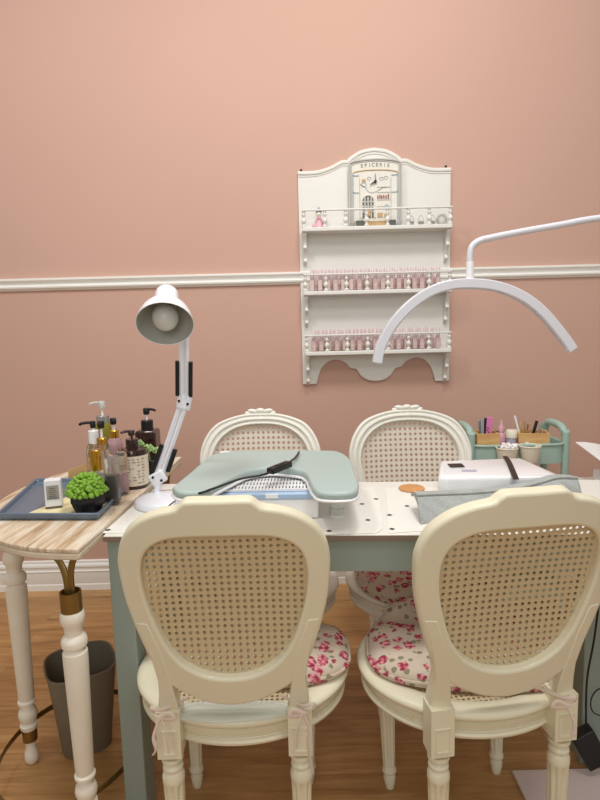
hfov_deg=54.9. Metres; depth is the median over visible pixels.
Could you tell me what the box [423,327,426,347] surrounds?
bottle
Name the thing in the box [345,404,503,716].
chair
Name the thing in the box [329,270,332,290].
bottle
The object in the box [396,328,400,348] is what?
bottle
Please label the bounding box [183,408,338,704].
chair
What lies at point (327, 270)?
bottle
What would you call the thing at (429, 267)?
bottle
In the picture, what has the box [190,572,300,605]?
seat cushion
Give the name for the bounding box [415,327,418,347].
bottle
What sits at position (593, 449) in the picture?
lamp
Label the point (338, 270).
bottle
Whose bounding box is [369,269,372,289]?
bottle
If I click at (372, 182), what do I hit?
wall clock
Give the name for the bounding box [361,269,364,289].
bottle
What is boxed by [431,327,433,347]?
bottle
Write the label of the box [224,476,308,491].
grille
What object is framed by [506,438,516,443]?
bottle
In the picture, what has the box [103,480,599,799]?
table
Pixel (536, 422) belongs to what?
makeup brush
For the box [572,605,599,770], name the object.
power adapter
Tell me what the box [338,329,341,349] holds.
bottle
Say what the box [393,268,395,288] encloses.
bottle
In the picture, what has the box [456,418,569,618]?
trolley
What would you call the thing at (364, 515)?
desk mat
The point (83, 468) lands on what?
wooden holder
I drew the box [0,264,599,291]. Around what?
trim
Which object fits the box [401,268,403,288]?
bottle
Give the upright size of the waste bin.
0.294 m
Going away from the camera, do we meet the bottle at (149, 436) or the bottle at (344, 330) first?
the bottle at (149, 436)
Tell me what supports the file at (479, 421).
in the organizer at (494, 438)
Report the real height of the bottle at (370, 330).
0.104 m
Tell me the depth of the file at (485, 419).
2.60 m
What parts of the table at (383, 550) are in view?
leg, leg, leg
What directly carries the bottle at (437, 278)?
on the wall shelf
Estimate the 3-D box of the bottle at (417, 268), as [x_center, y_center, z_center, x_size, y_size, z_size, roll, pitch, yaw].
[0.580,-0.603,2.861,0.024,0.104,0.023,-1,8,3]
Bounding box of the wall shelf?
[298,148,452,384]
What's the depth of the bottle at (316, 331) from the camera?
2.89 m
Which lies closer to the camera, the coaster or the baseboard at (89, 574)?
the coaster
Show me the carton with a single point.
(53, 491)
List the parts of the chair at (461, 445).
apron panel, leg, cane panel, frame, moulding, seat frame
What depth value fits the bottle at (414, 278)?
2.82 m
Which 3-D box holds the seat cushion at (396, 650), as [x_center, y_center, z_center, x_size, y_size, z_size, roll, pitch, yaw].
[0.443,0.674,1.532,0.532,0.139,0.430,-1,8,6]
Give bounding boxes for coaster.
[399,484,424,492]
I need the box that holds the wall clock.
[348,158,401,225]
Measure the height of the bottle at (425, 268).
0.104 m
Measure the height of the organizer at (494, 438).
0.130 m
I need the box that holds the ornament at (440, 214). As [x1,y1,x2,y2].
[436,213,447,223]
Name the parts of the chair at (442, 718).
leg, post, leg, seat frame, apron panel, cane seat, leg, frame, cane panel, cane panel, leg, post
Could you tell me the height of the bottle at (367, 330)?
0.104 m
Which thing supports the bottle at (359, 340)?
on the wall shelf
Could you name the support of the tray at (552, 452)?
on the trolley
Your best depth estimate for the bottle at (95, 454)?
1.71 m
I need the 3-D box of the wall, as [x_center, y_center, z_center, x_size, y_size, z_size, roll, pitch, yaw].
[-0.014,-0.554,2.968,9.000,3.100,0.100,-1,8,0]
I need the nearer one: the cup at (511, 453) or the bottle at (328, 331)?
the cup at (511, 453)
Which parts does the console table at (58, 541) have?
leg, leg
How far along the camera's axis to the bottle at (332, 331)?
2.89 m
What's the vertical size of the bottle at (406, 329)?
0.104 m
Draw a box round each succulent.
[64,471,108,512]
[138,439,157,474]
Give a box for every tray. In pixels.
[0,478,123,519]
[475,434,562,463]
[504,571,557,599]
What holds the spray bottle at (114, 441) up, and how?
on the serving tray at (28, 504)
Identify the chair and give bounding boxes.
[118,495,348,799]
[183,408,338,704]
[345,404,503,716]
[357,485,599,799]
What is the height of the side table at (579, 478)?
0.780 m
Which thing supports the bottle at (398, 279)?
on the wall shelf
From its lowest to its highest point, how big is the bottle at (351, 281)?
0.104 m
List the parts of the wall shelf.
moulding, gallery rail, gallery rail, gallery rail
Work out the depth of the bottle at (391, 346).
2.86 m
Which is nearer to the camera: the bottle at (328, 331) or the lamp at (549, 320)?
the lamp at (549, 320)
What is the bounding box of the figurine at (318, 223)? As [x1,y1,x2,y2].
[312,207,323,226]
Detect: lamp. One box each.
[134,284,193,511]
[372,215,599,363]
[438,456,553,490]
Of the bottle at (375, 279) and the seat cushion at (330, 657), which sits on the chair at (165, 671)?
the seat cushion at (330, 657)
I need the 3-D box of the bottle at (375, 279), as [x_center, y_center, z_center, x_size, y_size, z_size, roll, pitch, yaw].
[0.368,-0.593,2.830,0.024,0.104,0.023,-2,8,-6]
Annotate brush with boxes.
[514,416,519,431]
[532,420,537,432]
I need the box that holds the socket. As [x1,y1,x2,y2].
[466,262,473,277]
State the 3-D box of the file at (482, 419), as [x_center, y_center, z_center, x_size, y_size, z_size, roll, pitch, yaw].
[0.819,0.175,2.598,0.014,0.186,0.004,-1,8,0]
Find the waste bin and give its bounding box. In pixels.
[43,640,115,759]
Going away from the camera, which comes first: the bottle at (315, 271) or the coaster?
the coaster
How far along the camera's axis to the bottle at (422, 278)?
2.82 m
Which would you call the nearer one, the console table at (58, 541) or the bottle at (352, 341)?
the console table at (58, 541)
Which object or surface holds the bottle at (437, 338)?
on the wall shelf
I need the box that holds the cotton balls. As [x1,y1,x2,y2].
[500,442,517,448]
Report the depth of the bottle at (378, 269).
2.85 m
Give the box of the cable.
[198,451,299,493]
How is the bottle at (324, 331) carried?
on the wall shelf
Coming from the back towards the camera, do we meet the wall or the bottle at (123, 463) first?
the wall
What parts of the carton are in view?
panel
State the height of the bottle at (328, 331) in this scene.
0.104 m
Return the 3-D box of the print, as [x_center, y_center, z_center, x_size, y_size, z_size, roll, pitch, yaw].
[0.332,-0.944,2.821,0.062,0.108,0.001,-1,7,0]
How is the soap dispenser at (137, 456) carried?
on the console table at (58, 541)
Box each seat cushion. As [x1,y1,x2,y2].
[149,618,350,773]
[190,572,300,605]
[354,571,508,604]
[366,594,576,737]
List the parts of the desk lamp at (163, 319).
stem, lamp shade, bulb, arm, arm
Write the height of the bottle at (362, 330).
0.104 m
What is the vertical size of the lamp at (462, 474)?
0.094 m
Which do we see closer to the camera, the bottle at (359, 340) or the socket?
the socket
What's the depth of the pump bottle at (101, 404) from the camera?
2.04 m
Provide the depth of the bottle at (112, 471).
1.72 m
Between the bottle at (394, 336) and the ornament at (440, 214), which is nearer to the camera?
the ornament at (440, 214)
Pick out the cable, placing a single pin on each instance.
(279, 467)
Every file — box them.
[478,420,480,433]
[481,418,483,433]
[484,418,486,433]
[486,417,492,433]
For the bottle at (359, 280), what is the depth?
2.82 m
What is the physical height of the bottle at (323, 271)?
0.104 m
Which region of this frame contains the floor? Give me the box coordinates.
[0,580,599,799]
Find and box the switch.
[267,461,291,473]
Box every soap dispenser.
[118,430,149,489]
[135,408,160,457]
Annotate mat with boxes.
[102,487,382,534]
[385,487,437,532]
[411,474,581,523]
[512,768,599,799]
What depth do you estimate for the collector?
1.62 m
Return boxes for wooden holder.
[68,464,86,477]
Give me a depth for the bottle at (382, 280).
2.82 m
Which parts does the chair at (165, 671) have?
post, leg, leg, frame, cane panel, cane panel, seat frame, apron panel, cane seat, leg, post, leg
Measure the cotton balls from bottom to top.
0.027 m
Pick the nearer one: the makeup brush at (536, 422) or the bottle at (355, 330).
the makeup brush at (536, 422)
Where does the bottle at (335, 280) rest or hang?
on the wall shelf
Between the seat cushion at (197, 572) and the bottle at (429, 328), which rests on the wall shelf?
the bottle at (429, 328)
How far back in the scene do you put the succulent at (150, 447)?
1.98 m
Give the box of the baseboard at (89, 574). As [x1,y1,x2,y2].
[0,559,573,591]
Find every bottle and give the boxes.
[78,421,98,472]
[88,401,111,439]
[89,448,106,503]
[94,421,111,471]
[104,454,120,502]
[107,418,122,453]
[115,451,128,492]
[135,428,160,457]
[309,269,314,290]
[311,330,315,350]
[314,270,317,290]
[315,330,318,350]
[318,269,322,290]
[319,330,323,350]
[322,270,324,290]
[323,330,325,350]
[326,269,330,290]
[327,330,330,350]
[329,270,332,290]
[331,330,333,350]
[333,269,337,290]
[334,330,339,350]
[337,269,340,290]
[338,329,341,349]
[341,269,345,289]
[342,329,345,350]
[349,268,353,289]
[350,329,354,349]
[353,269,356,289]
[354,329,357,349]
[357,268,361,289]
[357,329,361,349]
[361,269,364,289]
[361,329,364,349]
[364,268,368,288]
[365,329,369,349]
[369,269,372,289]
[369,329,372,349]
[372,268,377,289]
[372,329,377,349]
[377,268,379,289]
[380,268,385,288]
[389,267,393,288]
[389,335,393,348]
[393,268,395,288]
[393,332,395,348]
[396,267,401,288]
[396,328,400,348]
[400,328,403,348]
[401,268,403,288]
[404,267,407,288]
[404,328,407,348]
[411,267,416,288]
[412,328,416,348]
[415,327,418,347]
[416,267,418,288]
[419,267,424,287]
[419,327,424,348]
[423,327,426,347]
[424,267,426,287]
[427,266,432,286]
[427,327,431,347]
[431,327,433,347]
[432,267,434,284]
[435,266,440,283]
[435,327,440,347]
[498,420,505,444]
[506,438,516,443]
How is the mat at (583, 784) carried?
on the floor
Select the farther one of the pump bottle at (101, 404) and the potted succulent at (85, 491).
the pump bottle at (101, 404)
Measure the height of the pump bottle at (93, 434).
0.226 m
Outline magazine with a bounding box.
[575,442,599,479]
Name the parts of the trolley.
handle frame, handle frame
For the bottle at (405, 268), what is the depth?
2.82 m
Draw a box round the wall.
[0,0,599,561]
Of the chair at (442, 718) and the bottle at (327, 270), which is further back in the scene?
the bottle at (327, 270)
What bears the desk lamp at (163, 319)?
on the desk mat at (364, 515)
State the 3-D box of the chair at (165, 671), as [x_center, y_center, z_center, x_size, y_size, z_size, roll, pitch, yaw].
[-0.157,0.676,1.527,0.597,1.046,0.637,-1,8,0]
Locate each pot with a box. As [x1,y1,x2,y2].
[70,491,104,512]
[148,457,155,474]
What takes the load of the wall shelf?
attached to the wall
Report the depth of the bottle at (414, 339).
2.86 m
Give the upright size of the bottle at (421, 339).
0.104 m
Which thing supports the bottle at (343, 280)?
on the wall shelf
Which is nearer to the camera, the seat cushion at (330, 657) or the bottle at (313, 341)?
the seat cushion at (330, 657)
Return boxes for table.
[0,457,181,799]
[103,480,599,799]
[577,477,593,479]
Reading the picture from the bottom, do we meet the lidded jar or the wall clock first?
the lidded jar
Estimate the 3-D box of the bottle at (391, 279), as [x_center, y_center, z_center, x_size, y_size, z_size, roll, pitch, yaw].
[0.446,-0.595,2.830,0.024,0.104,0.023,-1,8,6]
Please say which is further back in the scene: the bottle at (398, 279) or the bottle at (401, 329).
the bottle at (401, 329)
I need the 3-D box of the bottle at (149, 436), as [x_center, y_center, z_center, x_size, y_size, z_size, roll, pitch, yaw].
[-0.563,0.184,2.150,0.076,0.156,0.076,-1,7,0]
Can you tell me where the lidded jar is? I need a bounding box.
[505,429,517,443]
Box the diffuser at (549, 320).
[385,288,562,348]
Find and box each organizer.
[473,430,499,444]
[516,429,549,443]
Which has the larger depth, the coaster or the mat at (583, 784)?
the coaster
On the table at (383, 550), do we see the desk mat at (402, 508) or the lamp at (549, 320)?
the desk mat at (402, 508)
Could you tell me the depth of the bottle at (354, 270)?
2.85 m
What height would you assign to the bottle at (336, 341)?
0.104 m
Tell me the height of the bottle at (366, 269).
0.104 m
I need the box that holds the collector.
[217,476,318,517]
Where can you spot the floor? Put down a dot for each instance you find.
(348, 745)
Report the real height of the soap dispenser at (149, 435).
0.234 m
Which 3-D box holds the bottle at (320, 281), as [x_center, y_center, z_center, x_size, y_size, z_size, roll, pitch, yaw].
[0.098,-0.587,2.830,0.024,0.104,0.023,-1,8,6]
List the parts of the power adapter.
cord, loop cord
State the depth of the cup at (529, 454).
2.48 m
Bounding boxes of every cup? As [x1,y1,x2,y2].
[495,446,518,458]
[518,442,541,463]
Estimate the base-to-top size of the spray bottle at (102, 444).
0.231 m
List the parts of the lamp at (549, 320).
arm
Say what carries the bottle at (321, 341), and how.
on the wall shelf
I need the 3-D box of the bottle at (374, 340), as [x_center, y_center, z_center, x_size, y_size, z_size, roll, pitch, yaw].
[0.373,-0.302,2.868,0.024,0.104,0.023,-2,8,-4]
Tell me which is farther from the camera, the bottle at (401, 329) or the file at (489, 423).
the bottle at (401, 329)
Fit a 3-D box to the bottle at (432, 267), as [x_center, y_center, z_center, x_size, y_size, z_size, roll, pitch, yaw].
[0.656,-0.605,2.861,0.024,0.104,0.023,-1,8,1]
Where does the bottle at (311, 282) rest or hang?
on the wall shelf
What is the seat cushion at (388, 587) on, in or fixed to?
on the chair at (461, 445)
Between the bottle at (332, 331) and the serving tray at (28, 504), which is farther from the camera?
the bottle at (332, 331)
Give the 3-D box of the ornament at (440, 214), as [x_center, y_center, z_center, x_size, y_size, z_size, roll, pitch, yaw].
[0.692,-0.883,2.825,0.057,0.058,0.023,-1,8,0]
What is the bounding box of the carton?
[44,477,63,508]
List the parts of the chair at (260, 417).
moulding, cane panel, frame, seat frame, apron panel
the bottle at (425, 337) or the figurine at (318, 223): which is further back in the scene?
the bottle at (425, 337)
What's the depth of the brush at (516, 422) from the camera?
2.62 m
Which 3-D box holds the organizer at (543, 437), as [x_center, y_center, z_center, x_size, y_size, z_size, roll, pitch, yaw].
[1.052,0.204,2.623,0.130,0.125,0.100,0,8,12]
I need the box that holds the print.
[363,196,373,217]
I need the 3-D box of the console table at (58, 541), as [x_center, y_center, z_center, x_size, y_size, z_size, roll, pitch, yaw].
[-0.718,0.727,1.955,0.447,0.860,0.982,-1,8,3]
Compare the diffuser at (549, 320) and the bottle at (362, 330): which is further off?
the bottle at (362, 330)
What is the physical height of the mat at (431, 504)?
0.114 m

